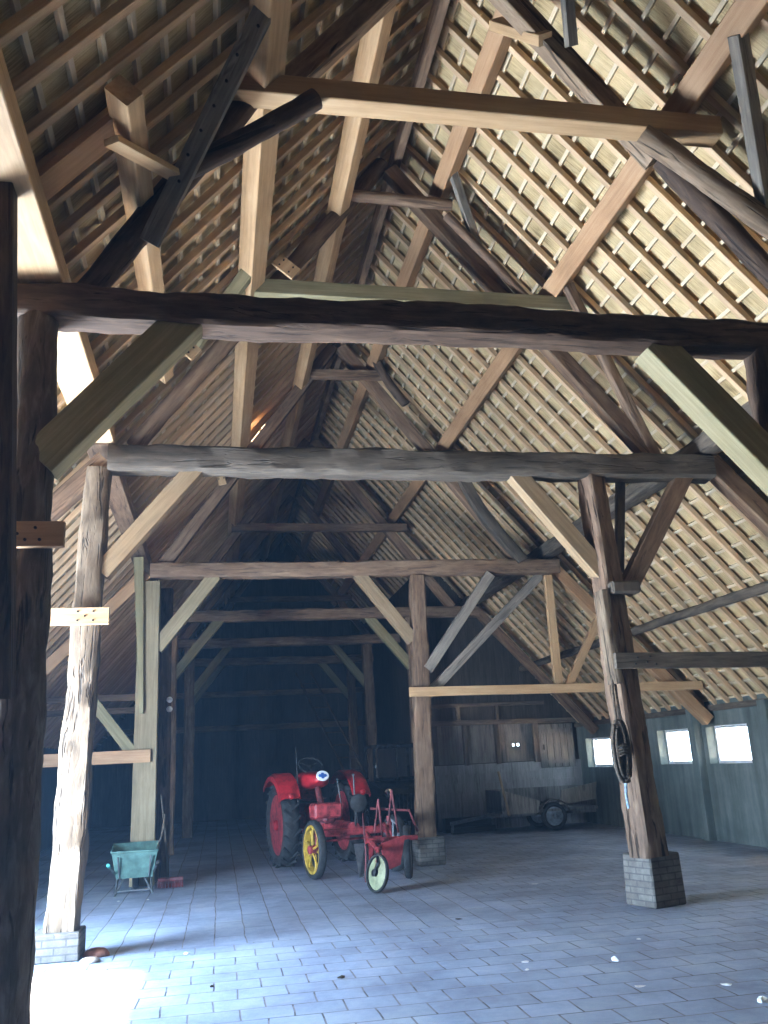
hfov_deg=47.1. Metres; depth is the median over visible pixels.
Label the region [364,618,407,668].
knee brace
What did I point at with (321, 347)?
rafter
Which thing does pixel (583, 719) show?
rafter
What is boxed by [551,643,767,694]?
roof lath
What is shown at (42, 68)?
rafter
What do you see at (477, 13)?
rafter
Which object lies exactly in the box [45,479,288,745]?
rafter
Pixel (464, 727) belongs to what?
trim
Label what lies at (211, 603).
rafter
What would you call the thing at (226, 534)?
rafter
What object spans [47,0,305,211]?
rafter
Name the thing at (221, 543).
rafter
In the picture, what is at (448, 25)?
rafter
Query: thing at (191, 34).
roof lath
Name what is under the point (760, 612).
roof lath
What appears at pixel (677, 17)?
roof lath
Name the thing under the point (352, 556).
rafter
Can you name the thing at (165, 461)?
tie beam
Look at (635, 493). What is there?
plate
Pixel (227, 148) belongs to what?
strut
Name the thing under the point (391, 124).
rafter
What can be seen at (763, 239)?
batten
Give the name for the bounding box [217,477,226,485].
board
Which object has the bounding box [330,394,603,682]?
rafter
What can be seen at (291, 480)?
rafter
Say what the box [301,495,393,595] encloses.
rafter
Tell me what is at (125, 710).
tie
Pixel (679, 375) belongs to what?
knee brace
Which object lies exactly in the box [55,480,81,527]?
roof lath
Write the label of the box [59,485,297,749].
rafter
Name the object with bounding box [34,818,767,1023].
floor
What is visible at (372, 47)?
purlin
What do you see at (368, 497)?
rafter
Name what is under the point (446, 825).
plank
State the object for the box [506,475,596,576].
knee brace
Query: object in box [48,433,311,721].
rafter
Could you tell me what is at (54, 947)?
brick pier
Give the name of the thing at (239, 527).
beam
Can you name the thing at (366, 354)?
rafter
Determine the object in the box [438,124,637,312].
rafter
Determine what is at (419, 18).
roof lath
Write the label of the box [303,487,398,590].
rafter
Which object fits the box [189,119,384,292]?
rafter
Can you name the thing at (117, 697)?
tie
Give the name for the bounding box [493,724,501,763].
trim
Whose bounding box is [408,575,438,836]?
timber post
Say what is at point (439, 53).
rafter
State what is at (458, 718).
trim
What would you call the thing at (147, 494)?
rafter
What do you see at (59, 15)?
roof lath
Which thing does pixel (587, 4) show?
roof lath
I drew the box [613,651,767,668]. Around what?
tie
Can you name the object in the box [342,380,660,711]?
rafter
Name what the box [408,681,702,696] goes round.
tie
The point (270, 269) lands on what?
rafter
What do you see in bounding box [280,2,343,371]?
roof lath
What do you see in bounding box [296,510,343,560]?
rafter
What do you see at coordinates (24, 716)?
timber post
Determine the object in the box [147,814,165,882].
fork
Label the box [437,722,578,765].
wall
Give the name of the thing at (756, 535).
roof lath
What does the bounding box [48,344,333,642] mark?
rafter
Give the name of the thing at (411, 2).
roof lath
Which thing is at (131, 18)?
roof lath
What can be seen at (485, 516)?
strut
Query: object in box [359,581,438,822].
wall
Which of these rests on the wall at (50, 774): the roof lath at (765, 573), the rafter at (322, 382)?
the rafter at (322, 382)
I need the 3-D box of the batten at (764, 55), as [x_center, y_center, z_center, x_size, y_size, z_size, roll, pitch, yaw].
[1.482,-1.178,16.245,0.059,0.058,32.500,0,-16,-11]
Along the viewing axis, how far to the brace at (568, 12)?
7.86 m
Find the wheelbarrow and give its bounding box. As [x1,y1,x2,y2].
[106,840,159,896]
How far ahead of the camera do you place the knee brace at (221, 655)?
23.26 m
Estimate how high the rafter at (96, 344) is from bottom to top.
7.128 m
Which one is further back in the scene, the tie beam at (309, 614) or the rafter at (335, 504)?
the rafter at (335, 504)
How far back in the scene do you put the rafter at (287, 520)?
26.36 m
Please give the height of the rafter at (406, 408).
7.127 m
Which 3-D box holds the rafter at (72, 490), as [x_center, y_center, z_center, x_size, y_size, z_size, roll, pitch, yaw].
[-4.242,0.773,8.875,2.804,2.900,0.181,0,-16,-11]
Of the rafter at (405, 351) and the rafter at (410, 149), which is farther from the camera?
the rafter at (405, 351)
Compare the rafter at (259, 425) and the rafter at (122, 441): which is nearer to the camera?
the rafter at (122, 441)
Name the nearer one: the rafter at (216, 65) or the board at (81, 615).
the rafter at (216, 65)
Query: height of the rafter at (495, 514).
7.127 m
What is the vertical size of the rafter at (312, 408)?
7.128 m
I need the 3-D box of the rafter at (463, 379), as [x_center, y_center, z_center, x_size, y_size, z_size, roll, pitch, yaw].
[2.883,-0.503,14.273,6.248,7.127,0.070,0,-16,-11]
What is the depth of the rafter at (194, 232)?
8.61 m
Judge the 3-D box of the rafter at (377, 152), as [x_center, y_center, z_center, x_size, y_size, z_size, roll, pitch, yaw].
[-2.719,-1.485,9.835,6.248,7.128,0.070,0,-16,-11]
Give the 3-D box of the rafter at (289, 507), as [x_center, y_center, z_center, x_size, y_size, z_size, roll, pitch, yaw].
[-5.677,3.114,25.519,6.248,7.128,0.070,0,-16,-11]
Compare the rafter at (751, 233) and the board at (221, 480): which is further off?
the board at (221, 480)
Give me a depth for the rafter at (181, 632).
26.06 m
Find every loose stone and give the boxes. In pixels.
[78,957,100,963]
[82,947,109,957]
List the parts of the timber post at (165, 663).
insulator knob, insulator knob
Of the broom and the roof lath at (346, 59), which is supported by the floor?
the broom
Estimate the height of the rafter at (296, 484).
7.128 m
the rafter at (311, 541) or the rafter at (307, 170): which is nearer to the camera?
the rafter at (307, 170)
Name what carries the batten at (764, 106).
attached to the ceiling at (683, 36)
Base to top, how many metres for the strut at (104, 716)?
1.164 m
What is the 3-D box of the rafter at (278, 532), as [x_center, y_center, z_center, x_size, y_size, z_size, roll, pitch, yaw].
[-6.061,3.711,27.557,6.248,7.128,0.070,0,-16,-11]
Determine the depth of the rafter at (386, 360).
15.80 m
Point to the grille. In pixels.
(402, 800)
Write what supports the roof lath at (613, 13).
attached to the ceiling at (683, 36)
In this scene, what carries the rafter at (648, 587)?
on the wall at (739, 791)
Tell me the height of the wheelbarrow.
0.638 m
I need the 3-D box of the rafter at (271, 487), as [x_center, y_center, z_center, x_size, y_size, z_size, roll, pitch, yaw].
[-3.188,0.259,20.027,3.113,4.143,0.171,0,-16,-11]
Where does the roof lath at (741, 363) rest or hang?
attached to the ceiling at (683, 36)
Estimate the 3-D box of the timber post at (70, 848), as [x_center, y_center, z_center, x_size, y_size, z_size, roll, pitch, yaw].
[-3.042,1.721,8.830,0.472,4.530,0.328,-1,-16,-7]
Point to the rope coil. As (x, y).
(621, 754)
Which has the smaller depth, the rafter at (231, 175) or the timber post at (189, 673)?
the rafter at (231, 175)
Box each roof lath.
[8,0,147,501]
[53,5,190,638]
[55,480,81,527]
[89,0,196,636]
[127,10,202,630]
[157,0,207,624]
[187,13,207,446]
[213,0,220,609]
[222,0,244,606]
[238,0,308,587]
[243,0,325,580]
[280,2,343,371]
[288,0,459,544]
[292,0,357,357]
[295,0,483,542]
[306,0,535,555]
[311,6,558,560]
[321,0,592,554]
[325,0,656,579]
[330,0,623,555]
[330,0,691,585]
[333,8,400,282]
[341,0,414,282]
[348,11,423,283]
[444,307,767,581]
[451,361,744,588]
[452,280,759,558]
[462,393,742,594]
[482,456,729,607]
[490,471,744,616]
[503,487,760,621]
[506,518,745,632]
[513,533,760,641]
[522,550,767,649]
[529,570,767,658]
[546,594,765,664]
[546,610,763,675]
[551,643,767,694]
[558,668,738,703]
[566,675,766,711]
[580,626,767,677]
[592,691,763,716]
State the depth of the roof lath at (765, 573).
13.60 m
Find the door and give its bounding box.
[538,723,575,767]
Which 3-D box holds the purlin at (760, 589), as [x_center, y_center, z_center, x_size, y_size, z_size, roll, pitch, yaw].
[5.031,1.237,12.633,0.184,0.184,18.750,0,-16,-11]
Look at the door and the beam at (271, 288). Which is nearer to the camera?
the beam at (271, 288)
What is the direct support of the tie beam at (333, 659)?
on the timber post at (350, 679)
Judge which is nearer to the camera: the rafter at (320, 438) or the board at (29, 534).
the board at (29, 534)
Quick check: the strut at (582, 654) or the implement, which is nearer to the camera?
the implement
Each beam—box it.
[17,284,767,359]
[107,445,715,483]
[150,557,560,579]
[173,605,479,622]
[179,634,399,648]
[195,654,373,666]
[227,595,351,602]
[231,523,406,531]
[233,74,722,147]
[242,279,572,310]
[281,0,449,552]
[309,369,381,380]
[351,189,452,210]
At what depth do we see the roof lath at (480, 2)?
11.21 m
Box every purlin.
[105,75,173,383]
[225,0,291,609]
[259,5,396,560]
[294,9,511,560]
[331,0,767,606]
[519,581,767,671]
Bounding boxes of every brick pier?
[38,925,85,964]
[412,835,445,866]
[622,851,686,908]
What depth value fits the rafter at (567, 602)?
17.16 m
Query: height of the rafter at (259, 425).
7.128 m
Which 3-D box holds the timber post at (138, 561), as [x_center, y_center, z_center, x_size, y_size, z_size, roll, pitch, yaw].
[-3.901,1.933,13.979,0.220,2.485,0.100,0,-16,-11]
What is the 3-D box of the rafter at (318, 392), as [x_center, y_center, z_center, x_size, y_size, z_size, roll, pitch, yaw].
[-4.098,0.660,17.149,6.248,7.128,0.070,0,-16,-11]
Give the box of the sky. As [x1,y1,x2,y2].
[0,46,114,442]
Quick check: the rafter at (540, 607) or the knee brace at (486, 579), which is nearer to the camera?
the knee brace at (486, 579)
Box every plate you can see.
[87,442,182,661]
[455,401,752,605]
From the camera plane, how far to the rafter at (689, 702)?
15.51 m
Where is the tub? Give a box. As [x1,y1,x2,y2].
[111,840,159,878]
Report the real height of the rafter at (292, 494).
7.128 m
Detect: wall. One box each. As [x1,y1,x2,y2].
[42,747,93,850]
[92,541,365,827]
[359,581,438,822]
[420,556,571,764]
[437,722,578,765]
[575,694,767,847]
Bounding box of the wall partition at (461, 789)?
[435,759,586,831]
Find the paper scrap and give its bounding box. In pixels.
[757,996,767,1002]
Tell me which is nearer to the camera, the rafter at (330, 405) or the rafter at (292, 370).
the rafter at (292, 370)
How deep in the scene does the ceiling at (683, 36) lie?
11.20 m
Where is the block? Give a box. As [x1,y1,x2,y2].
[608,580,640,594]
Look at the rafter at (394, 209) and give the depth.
12.35 m
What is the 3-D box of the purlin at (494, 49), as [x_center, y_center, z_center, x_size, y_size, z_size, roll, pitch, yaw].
[-0.479,-2.275,17.786,0.282,0.280,29.500,0,-16,-11]
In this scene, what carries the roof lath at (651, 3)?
attached to the ceiling at (683, 36)
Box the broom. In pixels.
[157,794,182,888]
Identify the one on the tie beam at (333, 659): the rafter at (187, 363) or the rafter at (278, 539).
the rafter at (278, 539)
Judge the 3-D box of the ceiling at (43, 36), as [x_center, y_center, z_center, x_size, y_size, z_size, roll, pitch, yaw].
[-3.880,-0.079,14.912,6.810,7.733,33.100,0,-16,-11]
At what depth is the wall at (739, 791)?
15.91 m
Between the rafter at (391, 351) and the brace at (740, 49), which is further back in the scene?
the rafter at (391, 351)
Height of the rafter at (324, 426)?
7.127 m
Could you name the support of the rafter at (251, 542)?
on the wall at (50, 774)
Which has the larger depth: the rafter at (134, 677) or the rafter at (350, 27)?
the rafter at (134, 677)
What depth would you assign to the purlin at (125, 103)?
6.41 m
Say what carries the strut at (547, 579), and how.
on the tie at (667, 685)
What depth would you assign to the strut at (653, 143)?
7.62 m
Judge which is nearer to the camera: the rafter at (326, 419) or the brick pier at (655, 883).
the brick pier at (655, 883)
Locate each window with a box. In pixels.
[592,737,612,766]
[665,729,692,763]
[714,723,752,762]
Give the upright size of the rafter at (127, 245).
2.075 m
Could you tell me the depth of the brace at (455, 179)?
10.96 m
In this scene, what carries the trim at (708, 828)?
attached to the wall at (739, 791)
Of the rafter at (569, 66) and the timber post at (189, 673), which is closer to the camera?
the rafter at (569, 66)
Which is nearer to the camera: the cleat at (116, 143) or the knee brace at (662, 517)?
the cleat at (116, 143)
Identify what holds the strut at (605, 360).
on the tie beam at (165, 461)
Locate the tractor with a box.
[263,747,404,879]
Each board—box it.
[16,521,65,547]
[38,113,114,200]
[51,607,109,625]
[185,344,201,359]
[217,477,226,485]
[272,254,300,279]
[594,589,622,684]
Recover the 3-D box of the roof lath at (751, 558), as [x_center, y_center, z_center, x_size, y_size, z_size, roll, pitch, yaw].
[4.269,1.782,15.903,0.059,0.058,32.500,0,-16,-11]
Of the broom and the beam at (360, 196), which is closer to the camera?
the beam at (360, 196)
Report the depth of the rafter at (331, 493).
23.76 m
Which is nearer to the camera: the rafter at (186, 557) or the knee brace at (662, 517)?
the knee brace at (662, 517)
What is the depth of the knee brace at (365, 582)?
14.91 m
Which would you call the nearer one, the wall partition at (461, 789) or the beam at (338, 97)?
the beam at (338, 97)
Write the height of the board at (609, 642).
1.044 m
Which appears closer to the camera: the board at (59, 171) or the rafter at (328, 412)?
the board at (59, 171)
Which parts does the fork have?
handle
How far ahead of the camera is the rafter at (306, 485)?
24.95 m
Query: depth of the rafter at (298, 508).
27.37 m
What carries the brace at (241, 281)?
attached to the purlin at (268, 63)
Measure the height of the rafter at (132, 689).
7.128 m
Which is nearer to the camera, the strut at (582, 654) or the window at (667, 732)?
the strut at (582, 654)
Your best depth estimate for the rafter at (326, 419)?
20.02 m
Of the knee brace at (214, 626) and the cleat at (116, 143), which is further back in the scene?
the knee brace at (214, 626)
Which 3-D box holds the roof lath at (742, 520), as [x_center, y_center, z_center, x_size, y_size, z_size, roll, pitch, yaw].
[3.898,1.388,15.949,0.059,0.058,32.500,0,-16,-11]
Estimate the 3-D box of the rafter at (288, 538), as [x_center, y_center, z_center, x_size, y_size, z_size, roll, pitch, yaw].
[-1.638,2.734,29.018,3.251,4.146,0.171,0,-16,-11]
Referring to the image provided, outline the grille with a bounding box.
[395,793,415,808]
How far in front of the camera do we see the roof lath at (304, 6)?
8.85 m
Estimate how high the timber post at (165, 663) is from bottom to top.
4.600 m
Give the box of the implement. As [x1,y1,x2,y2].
[354,790,418,892]
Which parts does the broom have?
handle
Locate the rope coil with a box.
[610,675,631,807]
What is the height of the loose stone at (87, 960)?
0.045 m
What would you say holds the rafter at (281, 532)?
on the wall at (50, 774)
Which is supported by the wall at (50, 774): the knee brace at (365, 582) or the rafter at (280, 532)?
the rafter at (280, 532)
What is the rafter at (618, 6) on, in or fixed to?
on the wall at (739, 791)
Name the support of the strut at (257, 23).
attached to the purlin at (268, 63)
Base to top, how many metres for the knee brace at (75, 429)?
1.330 m
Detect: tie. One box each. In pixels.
[44,749,150,767]
[48,694,134,703]
[48,707,134,716]
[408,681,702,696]
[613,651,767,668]
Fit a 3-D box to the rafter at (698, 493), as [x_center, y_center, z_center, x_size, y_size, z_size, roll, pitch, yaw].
[3.328,-1.195,11.914,6.248,7.127,0.070,0,-16,-11]
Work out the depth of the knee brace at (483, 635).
15.25 m
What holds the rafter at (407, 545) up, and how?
on the plate at (635, 493)
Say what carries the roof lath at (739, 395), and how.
attached to the ceiling at (683, 36)
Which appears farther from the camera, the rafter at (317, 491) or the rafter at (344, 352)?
the rafter at (317, 491)
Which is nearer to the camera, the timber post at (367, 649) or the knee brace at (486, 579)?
the knee brace at (486, 579)
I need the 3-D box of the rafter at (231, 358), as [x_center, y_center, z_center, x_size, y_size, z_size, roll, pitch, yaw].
[-3.042,-0.982,11.549,6.248,7.128,0.070,0,-16,-11]
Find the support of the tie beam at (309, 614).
on the timber post at (175, 642)
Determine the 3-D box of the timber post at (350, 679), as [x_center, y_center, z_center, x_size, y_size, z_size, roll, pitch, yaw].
[-0.973,7.135,27.792,0.319,4.740,0.304,0,-16,-11]
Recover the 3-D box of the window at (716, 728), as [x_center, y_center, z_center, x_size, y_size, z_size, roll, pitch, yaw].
[6.071,3.966,15.074,0.060,0.640,1.300,0,-16,-11]
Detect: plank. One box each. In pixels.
[442,815,491,832]
[450,824,495,834]
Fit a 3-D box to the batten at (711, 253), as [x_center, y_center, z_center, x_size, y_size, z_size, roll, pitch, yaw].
[2.040,-0.586,16.177,0.059,0.058,32.500,0,-16,-11]
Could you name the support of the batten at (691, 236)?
attached to the ceiling at (683, 36)
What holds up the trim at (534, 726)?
attached to the wall partition at (461, 789)
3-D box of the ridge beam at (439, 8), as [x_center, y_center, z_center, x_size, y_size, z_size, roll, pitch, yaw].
[-1.052,-2.720,17.808,0.101,0.262,29.500,0,-16,-11]
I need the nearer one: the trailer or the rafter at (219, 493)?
the rafter at (219, 493)
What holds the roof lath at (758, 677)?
attached to the ceiling at (683, 36)
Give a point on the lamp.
(290, 795)
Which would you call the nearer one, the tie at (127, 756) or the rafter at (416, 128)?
the rafter at (416, 128)
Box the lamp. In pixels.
[288,793,293,799]
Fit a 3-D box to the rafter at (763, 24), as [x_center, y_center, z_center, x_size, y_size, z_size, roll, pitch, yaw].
[4.270,-2.658,6.924,6.248,7.127,0.070,0,-16,-11]
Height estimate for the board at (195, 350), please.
0.323 m
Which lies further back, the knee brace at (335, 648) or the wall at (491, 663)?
the knee brace at (335, 648)
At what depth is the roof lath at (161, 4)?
6.57 m
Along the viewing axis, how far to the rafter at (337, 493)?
23.36 m
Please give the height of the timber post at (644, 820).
4.254 m
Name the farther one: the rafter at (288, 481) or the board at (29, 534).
the rafter at (288, 481)
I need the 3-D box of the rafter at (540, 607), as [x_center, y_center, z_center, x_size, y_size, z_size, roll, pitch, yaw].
[2.084,0.738,18.507,6.248,7.127,0.070,0,-16,-11]
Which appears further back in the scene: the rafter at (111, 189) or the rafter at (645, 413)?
the rafter at (645, 413)
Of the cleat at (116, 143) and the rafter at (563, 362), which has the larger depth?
the rafter at (563, 362)
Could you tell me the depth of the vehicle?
18.18 m
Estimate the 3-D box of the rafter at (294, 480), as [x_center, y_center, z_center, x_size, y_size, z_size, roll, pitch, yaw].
[-5.153,2.300,22.742,6.248,7.128,0.070,0,-16,-11]
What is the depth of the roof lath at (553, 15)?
10.62 m
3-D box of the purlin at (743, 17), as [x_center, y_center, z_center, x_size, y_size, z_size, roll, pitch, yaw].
[0.869,-0.840,17.619,0.317,0.316,29.500,0,-16,-11]
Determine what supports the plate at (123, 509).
attached to the wall at (231, 769)
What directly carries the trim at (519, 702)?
attached to the wall at (391, 692)
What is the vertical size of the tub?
0.428 m
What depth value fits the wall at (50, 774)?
21.07 m
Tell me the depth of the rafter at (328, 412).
19.65 m
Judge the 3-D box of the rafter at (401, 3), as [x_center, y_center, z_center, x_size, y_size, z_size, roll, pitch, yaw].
[-2.261,-2.196,7.409,6.248,7.128,0.070,0,-16,-11]
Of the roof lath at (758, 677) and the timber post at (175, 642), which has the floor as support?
the timber post at (175, 642)
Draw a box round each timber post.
[0,306,55,1023]
[43,465,113,932]
[129,581,160,886]
[133,557,143,713]
[156,588,172,880]
[169,633,178,854]
[182,648,194,838]
[346,662,358,771]
[362,643,377,780]
[404,617,416,834]
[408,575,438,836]
[577,474,670,858]
[744,345,767,432]
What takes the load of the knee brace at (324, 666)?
attached to the timber post at (350, 679)
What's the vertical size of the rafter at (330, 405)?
7.127 m
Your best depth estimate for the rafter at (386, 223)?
12.71 m
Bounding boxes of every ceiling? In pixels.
[0,0,431,748]
[289,0,767,714]
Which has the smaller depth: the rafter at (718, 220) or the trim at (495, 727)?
the rafter at (718, 220)
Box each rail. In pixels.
[107,720,363,735]
[177,687,362,698]
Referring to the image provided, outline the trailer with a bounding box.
[450,771,597,833]
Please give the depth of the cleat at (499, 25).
8.22 m
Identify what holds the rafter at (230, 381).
on the wall at (50, 774)
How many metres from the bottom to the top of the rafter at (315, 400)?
7.128 m
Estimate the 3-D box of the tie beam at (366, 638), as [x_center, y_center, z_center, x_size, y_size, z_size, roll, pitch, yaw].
[-2.072,3.520,23.997,7.000,0.278,0.269,0,-16,-11]
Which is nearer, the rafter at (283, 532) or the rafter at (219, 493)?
the rafter at (219, 493)
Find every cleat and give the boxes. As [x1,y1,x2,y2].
[104,134,179,179]
[489,16,551,46]
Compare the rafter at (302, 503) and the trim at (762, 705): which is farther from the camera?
the rafter at (302, 503)
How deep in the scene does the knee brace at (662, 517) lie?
10.37 m
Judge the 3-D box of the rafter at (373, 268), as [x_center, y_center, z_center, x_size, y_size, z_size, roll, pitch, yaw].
[2.959,-0.621,13.873,6.248,7.127,0.070,0,-16,-11]
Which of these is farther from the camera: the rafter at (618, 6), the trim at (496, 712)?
the trim at (496, 712)
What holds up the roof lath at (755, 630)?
attached to the ceiling at (683, 36)
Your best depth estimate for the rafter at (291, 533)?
30.04 m
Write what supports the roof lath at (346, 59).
attached to the ceiling at (43, 36)
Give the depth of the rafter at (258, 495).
20.20 m
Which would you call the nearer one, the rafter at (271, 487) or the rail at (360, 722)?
the rafter at (271, 487)
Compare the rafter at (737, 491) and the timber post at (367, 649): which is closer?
the rafter at (737, 491)
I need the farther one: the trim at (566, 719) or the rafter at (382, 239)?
the trim at (566, 719)
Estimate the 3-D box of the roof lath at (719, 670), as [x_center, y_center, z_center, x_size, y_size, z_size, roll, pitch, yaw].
[5.384,2.966,15.767,0.059,0.058,32.500,0,-16,-11]
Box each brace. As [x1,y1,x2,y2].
[40,322,201,479]
[103,473,201,580]
[159,576,219,652]
[177,621,223,678]
[194,647,231,695]
[194,666,224,705]
[196,269,250,348]
[317,663,347,698]
[328,644,363,685]
[353,575,412,644]
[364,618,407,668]
[424,571,494,672]
[431,574,542,697]
[450,171,482,245]
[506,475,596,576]
[560,0,577,47]
[621,478,692,596]
[635,342,767,495]
[727,32,767,207]
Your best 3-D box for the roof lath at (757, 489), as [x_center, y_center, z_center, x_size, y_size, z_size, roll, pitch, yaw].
[3.712,1.190,15.972,0.059,0.058,32.500,0,-16,-11]
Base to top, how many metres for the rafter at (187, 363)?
7.128 m
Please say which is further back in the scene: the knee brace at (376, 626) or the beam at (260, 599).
the beam at (260, 599)
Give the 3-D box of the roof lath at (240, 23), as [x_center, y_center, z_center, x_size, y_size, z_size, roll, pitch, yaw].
[-2.740,-1.193,15.453,0.059,0.058,32.500,0,-16,-11]
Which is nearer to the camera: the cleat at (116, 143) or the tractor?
the cleat at (116, 143)
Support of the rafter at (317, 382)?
on the wall at (50, 774)
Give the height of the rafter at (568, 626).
7.127 m
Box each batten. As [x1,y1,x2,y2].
[335,0,728,590]
[345,47,767,602]
[351,100,767,607]
[360,241,723,621]
[362,168,749,607]
[432,237,766,560]
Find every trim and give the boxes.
[432,701,543,707]
[432,717,575,725]
[455,707,460,720]
[461,725,469,765]
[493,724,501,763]
[494,706,498,719]
[531,723,540,761]
[574,698,767,726]
[685,709,716,840]
[756,699,767,772]
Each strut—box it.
[97,700,133,750]
[140,5,270,247]
[165,89,321,181]
[373,360,408,406]
[443,212,527,293]
[458,481,527,562]
[543,575,562,683]
[563,282,660,453]
[564,617,596,683]
[614,482,624,572]
[634,125,767,239]
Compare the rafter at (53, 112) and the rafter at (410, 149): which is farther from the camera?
the rafter at (410, 149)
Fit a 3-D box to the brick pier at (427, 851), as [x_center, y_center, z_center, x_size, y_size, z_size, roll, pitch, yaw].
[0.709,5.389,14.016,0.440,0.420,0.420,2,-16,-16]
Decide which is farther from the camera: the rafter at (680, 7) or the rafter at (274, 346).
the rafter at (274, 346)
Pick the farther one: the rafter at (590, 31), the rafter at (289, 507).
the rafter at (289, 507)
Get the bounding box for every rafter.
[0,0,68,48]
[11,0,147,98]
[24,0,209,141]
[36,0,248,168]
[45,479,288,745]
[45,479,290,747]
[45,552,215,741]
[46,537,226,736]
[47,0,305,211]
[47,344,336,650]
[47,356,333,657]
[47,438,310,727]
[47,509,248,731]
[47,571,150,675]
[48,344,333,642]
[48,380,326,676]
[48,382,325,681]
[48,389,323,687]
[48,396,321,692]
[48,403,320,696]
[48,415,316,708]
[48,422,314,710]
[48,427,313,717]
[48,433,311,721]
[48,479,293,748]
[50,344,327,632]
[50,453,106,520]
[51,176,382,493]
[51,269,357,586]
[51,281,354,596]
[51,344,300,605]
[51,353,298,607]
[51,409,318,696]
[51,479,296,748]
[52,150,390,485]
[52,230,368,552]
[52,244,364,564]
[53,257,360,574]
[53,479,298,748]
[54,43,420,389]
[54,68,413,410]
[55,0,344,241]
[55,359,332,650]
[56,481,298,749]
[57,204,375,520]
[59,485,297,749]
[60,344,320,607]
[63,215,372,526]
[64,49,304,268]
[72,0,408,283]
[77,100,256,288]
[87,17,427,335]
[95,532,280,740]
[95,532,282,742]
[95,532,283,744]
[96,520,287,734]
[96,532,279,737]
[97,502,292,719]
[97,503,292,721]
[97,506,291,724]
[97,510,290,726]
[97,513,289,729]
[97,516,288,731]
[102,490,295,704]
[103,492,295,706]
[105,541,253,707]
[111,0,432,288]
[115,185,380,445]
[116,367,329,592]
[126,158,388,445]
[157,344,336,562]
[173,438,309,610]
[180,494,294,638]
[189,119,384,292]
[209,120,398,293]
[222,534,283,609]
[267,131,395,262]
[284,535,372,644]
[285,0,400,77]
[290,532,361,607]
[293,521,372,606]
[293,532,365,607]
[294,517,375,606]
[295,496,354,560]
[295,513,338,560]
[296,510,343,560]
[297,507,343,559]
[297,532,368,607]
[301,491,396,592]
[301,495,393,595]
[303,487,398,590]
[304,482,401,587]
[305,479,404,584]
[310,440,455,605]
[311,480,407,581]
[317,479,395,559]
[318,435,524,652]
[320,429,593,720]
[322,423,600,719]
[322,479,401,560]
[324,416,608,718]
[326,409,607,710]
[328,402,604,697]
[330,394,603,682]
[332,387,602,675]
[333,481,404,559]
[335,380,650,712]
[336,345,512,558]
[336,480,364,510]
[337,539,390,598]
[340,362,670,710]
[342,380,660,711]
[347,345,564,570]
[353,480,578,722]
[355,345,703,705]
[365,276,767,697]
[369,262,767,678]
[369,346,716,704]
[374,248,766,650]
[378,233,767,638]
[383,164,649,452]
[383,217,767,616]
[387,348,729,702]
[388,205,767,593]
[396,532,419,559]
[399,162,767,541]
[399,348,742,700]
[405,142,743,480]
[412,122,640,356]
[414,348,756,699]
[426,72,747,399]
[426,439,681,708]
[434,45,743,360]
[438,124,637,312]
[442,16,756,322]
[457,0,767,304]
[476,607,598,733]
[489,0,655,169]
[549,567,713,724]
[550,0,753,196]
[603,0,767,149]
[621,410,767,568]
[652,161,767,289]
[664,0,767,99]
[707,454,767,536]
[728,212,767,253]
[732,0,767,33]
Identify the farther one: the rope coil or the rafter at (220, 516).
the rafter at (220, 516)
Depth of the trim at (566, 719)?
20.95 m
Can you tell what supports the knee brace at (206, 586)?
attached to the timber post at (144, 778)
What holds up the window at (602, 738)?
in the wall at (739, 791)
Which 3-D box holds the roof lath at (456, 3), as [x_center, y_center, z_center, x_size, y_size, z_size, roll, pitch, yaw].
[-0.561,-3.348,16.496,0.059,0.058,32.500,0,-16,-11]
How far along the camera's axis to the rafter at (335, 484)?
22.98 m
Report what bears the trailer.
on the floor
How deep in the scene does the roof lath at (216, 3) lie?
8.02 m
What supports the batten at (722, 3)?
attached to the ceiling at (683, 36)
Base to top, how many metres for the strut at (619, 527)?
1.134 m
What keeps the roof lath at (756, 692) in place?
attached to the ceiling at (683, 36)
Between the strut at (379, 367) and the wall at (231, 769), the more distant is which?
the wall at (231, 769)
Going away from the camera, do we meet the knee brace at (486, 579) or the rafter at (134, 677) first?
the knee brace at (486, 579)
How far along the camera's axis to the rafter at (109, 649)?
19.75 m
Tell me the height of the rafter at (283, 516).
7.128 m
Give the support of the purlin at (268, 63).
attached to the rafter at (325, 229)
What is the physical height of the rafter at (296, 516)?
7.127 m
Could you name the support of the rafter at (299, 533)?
on the plate at (635, 493)
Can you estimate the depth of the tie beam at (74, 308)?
6.79 m
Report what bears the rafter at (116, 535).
on the wall at (50, 774)
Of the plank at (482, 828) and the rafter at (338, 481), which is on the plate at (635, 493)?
the rafter at (338, 481)
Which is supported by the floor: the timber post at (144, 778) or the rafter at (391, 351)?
the timber post at (144, 778)
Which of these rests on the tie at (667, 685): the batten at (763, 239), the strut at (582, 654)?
the strut at (582, 654)
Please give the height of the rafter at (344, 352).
4.202 m
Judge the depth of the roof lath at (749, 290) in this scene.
11.40 m
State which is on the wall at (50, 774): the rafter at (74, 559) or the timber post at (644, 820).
the rafter at (74, 559)
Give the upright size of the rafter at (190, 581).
7.128 m
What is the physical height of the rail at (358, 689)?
0.181 m

